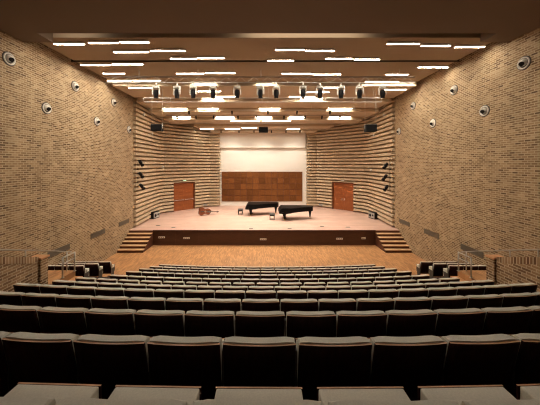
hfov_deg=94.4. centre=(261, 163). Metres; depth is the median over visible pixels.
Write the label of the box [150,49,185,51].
ceiling lamp
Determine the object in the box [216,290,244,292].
cushion
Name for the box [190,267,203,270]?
seat
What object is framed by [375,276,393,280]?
seat
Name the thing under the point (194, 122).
batten
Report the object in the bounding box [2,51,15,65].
light
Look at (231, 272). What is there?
seat
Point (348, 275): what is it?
seat
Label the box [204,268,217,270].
seat
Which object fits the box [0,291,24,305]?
seat
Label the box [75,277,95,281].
seat
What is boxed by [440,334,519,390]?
seat
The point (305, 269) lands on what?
seat
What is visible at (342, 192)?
door
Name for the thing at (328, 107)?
ceiling lamp
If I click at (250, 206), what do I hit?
grand piano
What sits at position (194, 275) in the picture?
seat
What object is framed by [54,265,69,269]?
seat
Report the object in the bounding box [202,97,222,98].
ceiling lamp
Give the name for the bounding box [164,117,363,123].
ceiling
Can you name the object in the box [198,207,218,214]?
double bass
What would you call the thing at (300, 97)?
ceiling lamp
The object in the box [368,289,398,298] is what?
seat
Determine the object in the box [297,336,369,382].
cushion
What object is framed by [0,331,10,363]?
cushion
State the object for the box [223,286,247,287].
cushion
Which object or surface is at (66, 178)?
wall
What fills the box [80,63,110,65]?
ceiling lamp
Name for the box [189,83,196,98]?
spotlight
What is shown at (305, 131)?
ceiling
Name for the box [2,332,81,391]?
seat
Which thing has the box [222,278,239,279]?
cushion
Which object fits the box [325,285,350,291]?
seat
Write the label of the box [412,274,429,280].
seat
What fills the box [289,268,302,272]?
seat
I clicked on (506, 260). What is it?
trim
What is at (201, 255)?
floor
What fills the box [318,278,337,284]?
seat
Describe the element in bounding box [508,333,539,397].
seat
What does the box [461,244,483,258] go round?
air vent
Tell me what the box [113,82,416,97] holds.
ceiling
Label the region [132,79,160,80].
ceiling lamp
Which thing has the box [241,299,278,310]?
seat
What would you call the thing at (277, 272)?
seat
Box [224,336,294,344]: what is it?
cushion
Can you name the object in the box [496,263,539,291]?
wall
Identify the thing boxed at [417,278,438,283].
seat
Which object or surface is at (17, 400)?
cushion
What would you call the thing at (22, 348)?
seat back
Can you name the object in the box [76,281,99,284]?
cushion
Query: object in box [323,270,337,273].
seat
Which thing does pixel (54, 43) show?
ceiling lamp
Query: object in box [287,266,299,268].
seat
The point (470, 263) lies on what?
guard rail
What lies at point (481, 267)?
seat
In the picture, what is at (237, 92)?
spotlight
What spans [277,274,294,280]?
seat
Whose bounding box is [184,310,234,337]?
seat
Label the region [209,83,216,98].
spotlight
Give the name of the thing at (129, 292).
seat
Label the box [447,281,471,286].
seat
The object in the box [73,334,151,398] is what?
seat
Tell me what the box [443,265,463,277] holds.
seat
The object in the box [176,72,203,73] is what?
ceiling lamp
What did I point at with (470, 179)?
wall
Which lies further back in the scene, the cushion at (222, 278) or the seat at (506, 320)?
the cushion at (222, 278)
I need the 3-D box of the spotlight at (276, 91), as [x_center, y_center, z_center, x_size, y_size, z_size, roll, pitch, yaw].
[0.715,-3.667,12.500,0.380,0.755,0.250,0,0,0]
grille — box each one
[151,125,159,129]
[367,125,376,130]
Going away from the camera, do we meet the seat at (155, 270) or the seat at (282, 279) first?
the seat at (282, 279)
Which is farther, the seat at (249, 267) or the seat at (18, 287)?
the seat at (249, 267)
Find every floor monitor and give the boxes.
[149,211,158,218]
[368,211,378,219]
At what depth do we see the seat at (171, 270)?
9.54 m
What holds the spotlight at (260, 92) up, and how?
hanging from the lighting truss
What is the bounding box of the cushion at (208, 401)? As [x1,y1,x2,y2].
[192,399,322,404]
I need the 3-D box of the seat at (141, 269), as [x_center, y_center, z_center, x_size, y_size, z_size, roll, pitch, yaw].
[-4.476,4.499,9.865,0.584,0.882,0.466,0,0,6]
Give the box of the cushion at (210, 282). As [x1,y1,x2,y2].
[210,282,230,283]
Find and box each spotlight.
[152,83,159,98]
[173,83,180,98]
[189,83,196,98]
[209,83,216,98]
[233,83,240,98]
[257,83,263,98]
[272,83,279,98]
[299,83,306,98]
[316,83,323,98]
[337,83,344,98]
[355,83,363,98]
[378,83,386,98]
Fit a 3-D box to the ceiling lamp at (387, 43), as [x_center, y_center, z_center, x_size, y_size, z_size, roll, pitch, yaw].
[5.566,-4.765,9.868,1.287,0.070,0.120,0,0,0]
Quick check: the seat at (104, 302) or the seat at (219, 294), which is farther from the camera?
the seat at (219, 294)
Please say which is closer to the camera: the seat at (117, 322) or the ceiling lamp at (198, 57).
the seat at (117, 322)
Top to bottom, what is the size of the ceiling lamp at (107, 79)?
0.070 m
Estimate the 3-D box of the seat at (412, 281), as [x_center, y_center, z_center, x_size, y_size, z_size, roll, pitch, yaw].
[3.901,3.599,6.963,0.584,0.882,0.466,0,0,-5]
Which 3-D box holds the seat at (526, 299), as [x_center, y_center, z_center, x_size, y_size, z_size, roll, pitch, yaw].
[4.085,2.527,4.180,0.584,0.882,0.466,0,0,-5]
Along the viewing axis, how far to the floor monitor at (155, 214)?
20.50 m
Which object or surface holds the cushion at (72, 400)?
on the seat at (122, 394)
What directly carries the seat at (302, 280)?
on the floor
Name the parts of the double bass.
plate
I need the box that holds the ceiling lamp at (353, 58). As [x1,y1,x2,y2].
[353,58,379,59]
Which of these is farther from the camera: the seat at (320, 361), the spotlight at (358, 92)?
the spotlight at (358, 92)
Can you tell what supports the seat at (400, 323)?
on the floor
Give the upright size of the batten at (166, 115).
0.190 m
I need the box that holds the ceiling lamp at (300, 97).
[300,97,322,98]
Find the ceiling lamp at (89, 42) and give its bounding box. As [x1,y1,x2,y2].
[88,41,118,43]
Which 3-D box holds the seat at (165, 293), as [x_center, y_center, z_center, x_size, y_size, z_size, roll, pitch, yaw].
[-1.792,2.869,4.992,0.584,0.882,0.466,0,0,3]
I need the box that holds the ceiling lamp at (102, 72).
[102,72,125,73]
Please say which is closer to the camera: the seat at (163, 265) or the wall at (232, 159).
the seat at (163, 265)
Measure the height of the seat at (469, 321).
0.882 m
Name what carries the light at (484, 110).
attached to the wall at (470, 179)
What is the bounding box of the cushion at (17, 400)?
[0,396,55,404]
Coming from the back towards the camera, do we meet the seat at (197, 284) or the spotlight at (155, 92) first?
the spotlight at (155, 92)
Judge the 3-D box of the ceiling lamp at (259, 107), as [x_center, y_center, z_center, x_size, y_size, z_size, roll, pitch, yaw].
[0.572,-4.265,19.080,1.627,0.070,0.120,0,0,0]
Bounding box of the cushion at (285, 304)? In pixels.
[280,299,316,310]
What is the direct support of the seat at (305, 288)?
on the floor
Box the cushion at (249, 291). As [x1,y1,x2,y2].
[246,290,275,292]
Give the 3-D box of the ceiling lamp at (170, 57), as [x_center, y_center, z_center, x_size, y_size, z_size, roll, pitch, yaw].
[-3.535,-4.765,11.257,1.195,0.070,0.120,0,0,0]
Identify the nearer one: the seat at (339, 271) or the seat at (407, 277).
the seat at (407, 277)
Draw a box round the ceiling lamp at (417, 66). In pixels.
[417,66,448,67]
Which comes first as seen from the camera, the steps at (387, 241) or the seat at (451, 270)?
the seat at (451, 270)
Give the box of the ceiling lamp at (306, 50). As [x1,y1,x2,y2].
[305,49,334,51]
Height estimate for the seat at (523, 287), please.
0.882 m
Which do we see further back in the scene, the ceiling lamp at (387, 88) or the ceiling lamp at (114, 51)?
the ceiling lamp at (387, 88)
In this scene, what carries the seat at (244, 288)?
on the floor
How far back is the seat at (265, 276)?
8.46 m
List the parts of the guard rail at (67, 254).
post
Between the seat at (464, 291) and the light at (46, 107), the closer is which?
the seat at (464, 291)
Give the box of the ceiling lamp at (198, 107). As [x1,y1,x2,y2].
[198,107,217,108]
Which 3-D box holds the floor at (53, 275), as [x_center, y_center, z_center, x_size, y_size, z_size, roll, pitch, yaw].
[-8.125,4.815,9.085,1.850,1.430,1.130,0,0,0]
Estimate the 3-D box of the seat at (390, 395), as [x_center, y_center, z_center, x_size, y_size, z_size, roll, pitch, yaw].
[0.559,1.457,1.214,0.584,0.882,0.466,0,0,0]
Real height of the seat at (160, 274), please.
0.882 m
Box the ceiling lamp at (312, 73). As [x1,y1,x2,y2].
[312,73,340,74]
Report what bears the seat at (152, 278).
on the floor
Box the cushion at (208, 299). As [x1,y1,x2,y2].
[204,298,240,301]
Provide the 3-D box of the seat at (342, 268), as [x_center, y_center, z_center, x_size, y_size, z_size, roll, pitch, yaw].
[3.154,4.794,10.639,0.584,0.882,0.466,0,0,-4]
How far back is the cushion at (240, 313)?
2.90 m
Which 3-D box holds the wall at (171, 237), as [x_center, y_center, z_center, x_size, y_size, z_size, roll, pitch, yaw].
[0.150,5.035,17.085,18.400,0.990,0.110,0,0,0]
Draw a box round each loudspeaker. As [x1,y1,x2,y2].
[151,124,162,130]
[259,127,267,132]
[364,124,376,131]
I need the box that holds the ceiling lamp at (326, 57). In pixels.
[325,57,352,58]
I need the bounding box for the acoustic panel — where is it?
[222,172,301,200]
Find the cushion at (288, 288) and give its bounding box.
[274,286,298,290]
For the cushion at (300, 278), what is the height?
0.482 m
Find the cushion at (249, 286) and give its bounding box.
[249,286,272,287]
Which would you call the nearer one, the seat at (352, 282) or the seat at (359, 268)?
the seat at (352, 282)
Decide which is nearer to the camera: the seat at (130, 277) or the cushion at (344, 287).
the cushion at (344, 287)
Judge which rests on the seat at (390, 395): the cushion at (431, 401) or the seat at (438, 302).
the cushion at (431, 401)
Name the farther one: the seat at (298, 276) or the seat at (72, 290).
the seat at (298, 276)
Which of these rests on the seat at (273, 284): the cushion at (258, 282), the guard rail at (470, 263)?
the cushion at (258, 282)
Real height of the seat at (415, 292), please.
0.882 m
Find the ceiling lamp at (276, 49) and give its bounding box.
[275,48,304,50]
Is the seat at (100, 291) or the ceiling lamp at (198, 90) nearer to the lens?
the seat at (100, 291)
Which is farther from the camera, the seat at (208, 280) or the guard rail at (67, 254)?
the guard rail at (67, 254)
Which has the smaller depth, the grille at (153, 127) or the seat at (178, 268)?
the seat at (178, 268)
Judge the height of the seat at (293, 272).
0.882 m
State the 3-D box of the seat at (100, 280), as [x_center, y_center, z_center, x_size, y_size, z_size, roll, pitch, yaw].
[-4.257,3.599,7.043,0.584,0.882,0.466,0,0,6]
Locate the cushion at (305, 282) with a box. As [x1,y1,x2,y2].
[304,282,324,283]
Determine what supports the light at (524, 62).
attached to the wall at (470, 179)
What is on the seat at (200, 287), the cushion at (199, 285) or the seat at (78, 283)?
the cushion at (199, 285)
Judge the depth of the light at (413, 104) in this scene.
15.37 m
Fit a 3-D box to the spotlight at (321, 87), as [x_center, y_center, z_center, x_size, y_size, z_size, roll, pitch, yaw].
[2.900,-3.667,12.500,0.380,0.755,0.250,0,0,18]
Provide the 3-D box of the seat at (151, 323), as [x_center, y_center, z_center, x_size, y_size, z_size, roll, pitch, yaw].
[-1.204,2.169,3.103,0.584,0.882,0.466,0,0,2]
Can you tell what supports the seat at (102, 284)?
on the floor
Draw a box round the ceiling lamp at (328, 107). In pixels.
[328,107,351,108]
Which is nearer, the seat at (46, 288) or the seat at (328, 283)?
the seat at (46, 288)
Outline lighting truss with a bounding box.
[107,70,414,82]
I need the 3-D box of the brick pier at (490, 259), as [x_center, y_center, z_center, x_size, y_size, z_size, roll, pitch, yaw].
[7.680,4.280,8.205,0.460,2.500,0.340,0,0,0]
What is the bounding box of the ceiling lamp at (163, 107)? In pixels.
[163,107,186,108]
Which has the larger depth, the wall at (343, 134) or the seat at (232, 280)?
the wall at (343, 134)
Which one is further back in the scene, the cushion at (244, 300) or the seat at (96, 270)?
the seat at (96, 270)
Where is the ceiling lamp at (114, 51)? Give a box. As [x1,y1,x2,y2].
[113,50,148,52]
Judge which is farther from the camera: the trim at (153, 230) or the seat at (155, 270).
the trim at (153, 230)
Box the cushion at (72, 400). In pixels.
[55,397,187,404]
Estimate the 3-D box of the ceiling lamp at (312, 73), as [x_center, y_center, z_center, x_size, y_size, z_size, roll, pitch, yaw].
[3.410,-4.745,13.175,1.500,0.070,0.120,0,0,0]
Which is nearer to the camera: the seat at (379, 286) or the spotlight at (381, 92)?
the seat at (379, 286)
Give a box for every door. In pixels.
[172,182,194,211]
[332,182,354,211]
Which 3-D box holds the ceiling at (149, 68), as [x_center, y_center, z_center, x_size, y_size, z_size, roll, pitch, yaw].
[0.150,-4.890,13.160,17.760,0.220,2.880,0,0,0]
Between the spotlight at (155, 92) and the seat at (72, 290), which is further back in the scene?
the spotlight at (155, 92)
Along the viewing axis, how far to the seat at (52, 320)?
2.96 m
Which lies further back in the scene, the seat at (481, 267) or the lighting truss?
the lighting truss
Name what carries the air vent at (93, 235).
in the wall at (66, 178)
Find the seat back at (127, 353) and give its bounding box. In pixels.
[77,334,149,371]
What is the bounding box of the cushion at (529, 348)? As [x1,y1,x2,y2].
[511,333,539,358]
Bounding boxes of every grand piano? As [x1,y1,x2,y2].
[245,202,278,215]
[278,205,312,220]
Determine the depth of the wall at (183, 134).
24.29 m
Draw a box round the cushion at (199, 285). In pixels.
[198,285,221,286]
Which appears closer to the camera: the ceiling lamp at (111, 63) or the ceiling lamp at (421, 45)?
the ceiling lamp at (421, 45)
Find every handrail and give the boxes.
[0,249,71,256]
[461,249,539,256]
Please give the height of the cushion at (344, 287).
0.482 m
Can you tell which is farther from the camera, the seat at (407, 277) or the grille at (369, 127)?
the grille at (369, 127)
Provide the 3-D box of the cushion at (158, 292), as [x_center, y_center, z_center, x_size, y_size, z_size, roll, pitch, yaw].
[-1.787,2.669,4.877,0.562,0.482,0.193,0,0,3]
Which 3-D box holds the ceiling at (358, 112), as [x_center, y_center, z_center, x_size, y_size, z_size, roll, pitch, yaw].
[0.150,-4.160,20.200,17.724,0.280,2.000,0,0,0]
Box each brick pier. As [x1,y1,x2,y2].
[31,255,49,284]
[485,255,502,284]
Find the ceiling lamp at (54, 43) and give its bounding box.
[53,42,85,44]
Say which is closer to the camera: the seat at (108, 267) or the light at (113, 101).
the seat at (108, 267)
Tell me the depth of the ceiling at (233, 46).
10.13 m
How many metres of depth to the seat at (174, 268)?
10.52 m
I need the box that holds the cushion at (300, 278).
[299,278,316,279]
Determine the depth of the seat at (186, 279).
7.60 m
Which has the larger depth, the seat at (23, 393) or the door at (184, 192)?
the door at (184, 192)
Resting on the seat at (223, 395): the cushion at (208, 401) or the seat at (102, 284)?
the cushion at (208, 401)
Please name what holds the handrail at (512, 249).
attached to the wall at (507, 274)
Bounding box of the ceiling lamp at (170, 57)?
[170,57,196,58]
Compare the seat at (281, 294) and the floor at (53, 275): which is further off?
the floor at (53, 275)
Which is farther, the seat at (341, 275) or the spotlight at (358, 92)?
the spotlight at (358, 92)
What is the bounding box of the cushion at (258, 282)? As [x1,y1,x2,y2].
[257,282,277,283]
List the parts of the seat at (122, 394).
tip seat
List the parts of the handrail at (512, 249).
rail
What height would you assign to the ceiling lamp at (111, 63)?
0.070 m
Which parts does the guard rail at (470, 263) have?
post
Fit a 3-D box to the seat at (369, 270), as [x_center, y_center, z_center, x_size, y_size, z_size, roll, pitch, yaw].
[4.339,4.499,9.801,0.584,0.882,0.466,0,0,-5]
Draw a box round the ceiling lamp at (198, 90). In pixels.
[198,90,220,91]
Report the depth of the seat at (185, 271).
9.49 m
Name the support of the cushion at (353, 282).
on the seat at (352, 282)
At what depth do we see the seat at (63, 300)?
3.92 m
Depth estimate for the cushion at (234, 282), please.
6.63 m
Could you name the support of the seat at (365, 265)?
on the floor at (201, 255)
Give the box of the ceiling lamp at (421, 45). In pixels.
[420,44,450,46]
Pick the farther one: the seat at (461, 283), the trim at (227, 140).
the trim at (227, 140)
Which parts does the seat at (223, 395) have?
tip seat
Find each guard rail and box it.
[61,252,75,278]
[457,252,472,278]
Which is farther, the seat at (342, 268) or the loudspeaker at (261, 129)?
the loudspeaker at (261, 129)
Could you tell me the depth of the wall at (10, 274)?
7.33 m
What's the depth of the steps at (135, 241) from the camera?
16.16 m
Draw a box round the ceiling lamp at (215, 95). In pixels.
[215,95,234,96]
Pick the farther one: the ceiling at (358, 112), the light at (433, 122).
the ceiling at (358, 112)
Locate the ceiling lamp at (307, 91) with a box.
[307,91,328,92]
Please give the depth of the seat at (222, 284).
6.62 m
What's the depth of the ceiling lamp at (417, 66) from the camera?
12.21 m
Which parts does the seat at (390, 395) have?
tip seat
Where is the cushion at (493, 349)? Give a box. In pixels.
[441,334,515,365]
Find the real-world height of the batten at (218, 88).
0.854 m
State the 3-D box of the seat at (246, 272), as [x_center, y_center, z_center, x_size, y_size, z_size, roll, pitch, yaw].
[-0.362,4.499,9.614,0.584,0.882,0.466,0,0,1]
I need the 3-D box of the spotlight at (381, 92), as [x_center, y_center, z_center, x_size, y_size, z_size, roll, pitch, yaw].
[6.030,-3.667,12.500,0.380,0.755,0.250,0,0,20]
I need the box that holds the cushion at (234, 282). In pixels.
[233,282,253,283]
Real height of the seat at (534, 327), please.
0.882 m
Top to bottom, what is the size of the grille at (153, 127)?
0.327 m
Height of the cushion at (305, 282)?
0.482 m
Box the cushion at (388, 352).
[370,335,443,369]
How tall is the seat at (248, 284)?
0.882 m
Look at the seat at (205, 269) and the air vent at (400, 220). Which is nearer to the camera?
the seat at (205, 269)
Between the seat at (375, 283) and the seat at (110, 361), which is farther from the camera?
the seat at (375, 283)
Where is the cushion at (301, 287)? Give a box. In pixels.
[300,286,324,289]
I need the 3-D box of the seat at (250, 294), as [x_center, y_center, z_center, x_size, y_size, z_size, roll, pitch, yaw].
[-0.028,2.869,4.946,0.584,0.882,0.466,0,0,0]
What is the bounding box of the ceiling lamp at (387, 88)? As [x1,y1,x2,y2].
[385,88,406,89]
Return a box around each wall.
[0,31,132,265]
[0,263,38,291]
[133,97,173,225]
[153,231,374,244]
[172,124,194,182]
[193,124,220,207]
[217,134,309,205]
[306,127,333,207]
[332,124,354,182]
[353,97,394,225]
[395,27,539,264]
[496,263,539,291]
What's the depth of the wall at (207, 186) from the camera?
26.18 m
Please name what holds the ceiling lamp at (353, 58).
attached to the ceiling at (233, 46)
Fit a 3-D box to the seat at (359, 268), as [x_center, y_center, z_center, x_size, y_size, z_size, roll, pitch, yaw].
[4.329,4.794,10.733,0.584,0.882,0.466,0,0,-5]
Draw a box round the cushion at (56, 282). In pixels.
[54,280,76,284]
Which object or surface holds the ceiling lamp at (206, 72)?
attached to the ceiling at (149, 68)
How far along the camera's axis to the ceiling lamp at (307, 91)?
15.57 m
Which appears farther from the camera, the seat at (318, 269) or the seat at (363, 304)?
the seat at (318, 269)
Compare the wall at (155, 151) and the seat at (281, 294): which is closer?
the seat at (281, 294)
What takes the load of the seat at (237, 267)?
on the floor at (201, 255)
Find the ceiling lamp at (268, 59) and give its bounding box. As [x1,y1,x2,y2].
[268,59,293,60]
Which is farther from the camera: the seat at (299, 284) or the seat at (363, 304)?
the seat at (299, 284)
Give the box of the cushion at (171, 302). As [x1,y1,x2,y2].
[167,298,203,307]
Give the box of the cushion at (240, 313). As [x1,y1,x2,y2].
[236,311,283,315]
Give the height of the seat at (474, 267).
0.882 m
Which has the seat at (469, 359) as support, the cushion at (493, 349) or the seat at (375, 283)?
the cushion at (493, 349)
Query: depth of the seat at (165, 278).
7.63 m
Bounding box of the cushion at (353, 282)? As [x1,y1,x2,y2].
[350,281,370,284]
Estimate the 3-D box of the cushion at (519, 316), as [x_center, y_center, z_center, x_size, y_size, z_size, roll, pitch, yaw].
[2.926,1.969,3.046,0.562,0.482,0.193,0,0,-3]
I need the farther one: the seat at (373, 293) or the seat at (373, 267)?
the seat at (373, 267)
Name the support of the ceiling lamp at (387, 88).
attached to the ceiling at (248, 90)
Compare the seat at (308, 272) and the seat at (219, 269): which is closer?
the seat at (308, 272)
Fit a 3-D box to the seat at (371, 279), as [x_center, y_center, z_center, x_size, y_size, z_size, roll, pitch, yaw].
[3.164,3.923,7.841,0.584,0.882,0.466,0,0,-4]
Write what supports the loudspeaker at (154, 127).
hanging from the ceiling at (248, 90)
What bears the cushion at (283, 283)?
on the seat at (299, 284)
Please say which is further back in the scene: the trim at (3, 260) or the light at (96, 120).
the light at (96, 120)
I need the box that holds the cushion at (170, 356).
[150,335,221,377]
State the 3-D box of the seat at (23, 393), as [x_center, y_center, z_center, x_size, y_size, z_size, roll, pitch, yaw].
[-1.204,1.457,1.237,0.584,0.882,0.466,0,0,2]
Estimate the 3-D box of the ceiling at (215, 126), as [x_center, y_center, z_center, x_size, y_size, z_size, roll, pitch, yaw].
[0.150,-3.620,24.200,13.002,0.240,2.000,0,0,0]
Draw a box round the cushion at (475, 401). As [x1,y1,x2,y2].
[461,399,539,404]
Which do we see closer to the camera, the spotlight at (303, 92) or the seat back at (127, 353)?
the seat back at (127, 353)
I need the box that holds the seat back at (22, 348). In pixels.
[6,332,79,365]
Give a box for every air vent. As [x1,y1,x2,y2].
[48,243,69,257]
[91,229,104,238]
[119,219,128,226]
[399,219,409,226]
[424,228,438,238]
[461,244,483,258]
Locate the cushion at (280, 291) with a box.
[277,290,305,292]
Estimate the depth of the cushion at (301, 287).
5.68 m
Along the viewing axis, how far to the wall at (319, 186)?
26.17 m
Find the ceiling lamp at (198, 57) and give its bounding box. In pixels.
[197,56,223,58]
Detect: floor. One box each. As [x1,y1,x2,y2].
[48,270,74,284]
[97,245,434,276]
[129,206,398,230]
[458,270,485,280]
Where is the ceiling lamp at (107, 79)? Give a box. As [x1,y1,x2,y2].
[107,79,131,80]
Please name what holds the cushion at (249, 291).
on the seat at (250, 294)
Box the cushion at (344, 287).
[325,285,349,289]
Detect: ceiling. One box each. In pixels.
[0,0,539,41]
[41,33,490,59]
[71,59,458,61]
[77,62,453,81]
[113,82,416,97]
[137,98,390,107]
[149,108,378,116]
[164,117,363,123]
[194,124,333,128]
[210,129,316,133]
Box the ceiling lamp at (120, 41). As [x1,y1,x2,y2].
[119,40,149,42]
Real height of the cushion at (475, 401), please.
0.482 m
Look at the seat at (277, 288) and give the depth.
5.67 m
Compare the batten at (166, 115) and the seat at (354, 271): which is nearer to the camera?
the seat at (354, 271)
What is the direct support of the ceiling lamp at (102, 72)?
attached to the ceiling at (149, 68)
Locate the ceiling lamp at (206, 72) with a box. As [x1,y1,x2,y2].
[206,72,234,73]
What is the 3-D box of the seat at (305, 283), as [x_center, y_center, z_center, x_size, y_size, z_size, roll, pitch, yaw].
[1.391,3.599,6.826,0.584,0.882,0.466,0,0,-2]
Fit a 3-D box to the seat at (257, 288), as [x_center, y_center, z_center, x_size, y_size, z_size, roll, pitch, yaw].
[-0.028,3.239,5.879,0.584,0.882,0.466,0,0,0]
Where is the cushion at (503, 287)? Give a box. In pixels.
[482,284,509,291]
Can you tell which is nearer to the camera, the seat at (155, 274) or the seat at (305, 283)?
the seat at (305, 283)
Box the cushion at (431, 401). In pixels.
[328,399,458,404]
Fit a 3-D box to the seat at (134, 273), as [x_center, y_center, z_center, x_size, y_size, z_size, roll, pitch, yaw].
[-4.476,4.205,8.932,0.584,0.882,0.466,0,0,6]
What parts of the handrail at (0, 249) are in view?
rail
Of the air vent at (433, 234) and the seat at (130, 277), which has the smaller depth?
the seat at (130, 277)
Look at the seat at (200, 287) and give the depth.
5.68 m
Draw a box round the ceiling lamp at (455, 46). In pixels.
[454,45,485,47]
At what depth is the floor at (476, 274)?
9.32 m
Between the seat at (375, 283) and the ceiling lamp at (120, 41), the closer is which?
the seat at (375, 283)
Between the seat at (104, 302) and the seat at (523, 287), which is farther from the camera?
the seat at (523, 287)
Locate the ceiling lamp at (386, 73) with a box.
[385,73,408,74]
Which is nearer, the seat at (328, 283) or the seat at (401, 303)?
the seat at (401, 303)
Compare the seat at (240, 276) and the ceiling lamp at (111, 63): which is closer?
the seat at (240, 276)
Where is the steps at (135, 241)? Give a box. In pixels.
[117,231,152,252]
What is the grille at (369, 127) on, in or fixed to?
attached to the loudspeaker at (367, 127)
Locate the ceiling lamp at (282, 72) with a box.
[282,72,310,73]
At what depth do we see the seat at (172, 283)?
6.68 m
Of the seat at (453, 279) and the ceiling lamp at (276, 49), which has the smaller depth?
the seat at (453, 279)
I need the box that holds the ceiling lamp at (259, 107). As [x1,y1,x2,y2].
[259,107,279,108]
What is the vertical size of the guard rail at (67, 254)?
0.742 m
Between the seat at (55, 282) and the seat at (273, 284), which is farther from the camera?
the seat at (273, 284)
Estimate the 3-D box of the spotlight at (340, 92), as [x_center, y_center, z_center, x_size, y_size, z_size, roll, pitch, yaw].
[3.950,-3.667,12.500,0.380,0.755,0.250,0,0,0]
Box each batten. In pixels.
[143,88,373,101]
[166,115,350,115]
[189,122,335,123]
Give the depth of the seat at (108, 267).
11.92 m
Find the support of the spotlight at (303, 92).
hanging from the lighting truss
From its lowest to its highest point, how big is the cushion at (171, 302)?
0.482 m
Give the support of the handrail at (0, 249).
attached to the wall at (10, 274)
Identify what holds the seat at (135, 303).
on the floor
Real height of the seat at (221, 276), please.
0.882 m
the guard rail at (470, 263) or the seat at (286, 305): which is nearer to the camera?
the seat at (286, 305)
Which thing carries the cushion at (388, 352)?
on the seat at (409, 363)
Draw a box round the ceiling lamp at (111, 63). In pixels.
[111,63,143,64]
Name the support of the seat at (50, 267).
on the floor
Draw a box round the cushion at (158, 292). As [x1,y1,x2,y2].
[155,289,184,295]
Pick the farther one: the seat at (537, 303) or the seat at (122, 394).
the seat at (537, 303)
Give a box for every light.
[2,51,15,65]
[41,102,51,113]
[71,81,78,91]
[94,117,99,125]
[111,98,116,105]
[410,102,415,109]
[430,119,435,127]
[450,85,457,94]
[479,105,489,116]
[517,56,530,69]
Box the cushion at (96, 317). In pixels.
[87,308,135,327]
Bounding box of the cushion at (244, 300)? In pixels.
[242,299,278,301]
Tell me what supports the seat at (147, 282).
on the floor
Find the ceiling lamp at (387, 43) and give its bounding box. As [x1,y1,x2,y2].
[386,42,419,44]
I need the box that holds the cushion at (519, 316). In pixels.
[481,306,529,326]
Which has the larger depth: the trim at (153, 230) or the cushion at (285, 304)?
the trim at (153, 230)
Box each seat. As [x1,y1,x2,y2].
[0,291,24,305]
[0,305,41,332]
[0,331,12,396]
[0,382,101,404]
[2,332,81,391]
[13,283,41,292]
[21,293,58,307]
[37,306,88,334]
[39,284,68,294]
[48,265,54,269]
[52,280,76,286]
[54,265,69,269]
[55,294,93,309]
[55,385,200,404]
[67,286,96,296]
[69,265,89,277]
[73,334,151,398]
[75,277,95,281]
[75,281,99,287]
[85,263,102,277]
[85,308,135,335]
[91,296,129,308]
[95,287,125,295]
[96,278,117,282]
[98,261,114,274]
[98,282,122,287]
[109,274,127,279]
[118,279,139,283]
[122,283,146,288]
[124,288,154,297]
[126,271,141,275]
[127,275,145,280]
[128,297,165,311]
[134,309,184,336]
[139,268,153,271]
[140,280,162,284]
[142,272,158,276]
[145,276,164,283]
[146,284,171,289]
[147,335,224,399]
[149,266,162,268]
[153,269,167,272]
[154,289,184,299]
[158,272,174,276]
[159,264,170,266]
[163,266,176,269]
[163,281,184,285]
[164,277,182,280]
[165,298,203,313]
[168,269,182,272]
[171,285,196,290]
[175,273,191,277]
[176,267,189,270]
[183,270,197,273]
[183,277,201,284]
[184,289,214,300]
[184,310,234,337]
[186,281,208,286]
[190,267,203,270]
[191,273,208,278]
[192,386,322,404]
[197,285,222,291]
[198,270,213,273]
[202,278,220,284]
[203,298,240,317]
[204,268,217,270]
[209,274,225,278]
[209,282,230,288]
[214,271,228,273]
[215,290,244,303]
[218,268,231,271]
[221,278,239,285]
[222,336,295,386]
[223,286,247,294]
[226,274,242,281]
[229,271,244,273]
[232,268,245,270]
[233,282,253,288]
[235,266,247,268]
[235,311,284,336]
[241,278,259,285]
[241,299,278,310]
[243,274,259,278]
[245,271,259,273]
[245,290,275,298]
[248,266,260,272]
[248,286,273,290]
[256,282,277,287]
[260,271,275,278]
[260,278,278,285]
[261,274,276,278]
[274,286,299,294]
[276,271,290,276]
[276,290,306,303]
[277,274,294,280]
[279,278,298,285]
[279,299,317,317]
[280,282,301,287]
[285,311,335,338]
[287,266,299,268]
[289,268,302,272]
[291,271,306,274]
[295,274,311,279]
[295,336,371,400]
[299,278,317,285]
[300,286,324,291]
[303,268,316,270]
[303,282,325,286]
[307,271,322,274]
[307,290,337,300]
[312,274,328,278]
[317,268,330,271]
[317,386,458,404]
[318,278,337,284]
[318,298,356,314]
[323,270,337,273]
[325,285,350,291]
[326,282,348,285]
[329,273,345,277]
[331,267,344,270]
[335,310,386,337]
[337,277,356,284]
[338,265,350,267]
[338,270,352,273]
[338,289,368,300]
[345,267,357,269]
[346,273,362,277]
[349,281,371,286]
[351,285,375,290]
[353,269,367,273]
[356,277,374,283]
[356,297,394,312]
[358,267,371,269]
[363,264,375,266]
[363,272,379,277]
[368,269,382,272]
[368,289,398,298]
[368,335,446,400]
[372,266,384,268]
[372,280,394,285]
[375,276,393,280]
[376,284,400,289]
[379,272,395,276]
[382,268,396,271]
[385,309,436,336]
[393,275,411,281]
[393,297,431,309]
[395,279,416,284]
[396,271,411,275]
[397,288,427,296]
[400,283,425,288]
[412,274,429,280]
[416,261,432,274]
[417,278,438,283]
[417,385,539,404]
[424,282,448,288]
[426,287,456,297]
[428,263,446,278]
[429,295,467,310]
[434,308,485,336]
[438,277,459,281]
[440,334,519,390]
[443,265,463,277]
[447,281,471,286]
[454,286,484,296]
[463,265,478,269]
[465,294,502,308]
[470,280,494,285]
[477,265,485,269]
[481,306,532,334]
[482,284,511,294]
[499,292,536,307]
[508,283,537,293]
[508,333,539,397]
[516,384,539,399]
[526,306,539,332]
[533,292,539,305]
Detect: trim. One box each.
[0,257,38,263]
[153,230,375,230]
[218,133,304,147]
[496,257,539,264]
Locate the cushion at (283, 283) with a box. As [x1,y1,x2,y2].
[280,282,301,285]
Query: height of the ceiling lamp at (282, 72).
0.070 m
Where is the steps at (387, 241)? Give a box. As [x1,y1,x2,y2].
[375,231,411,252]

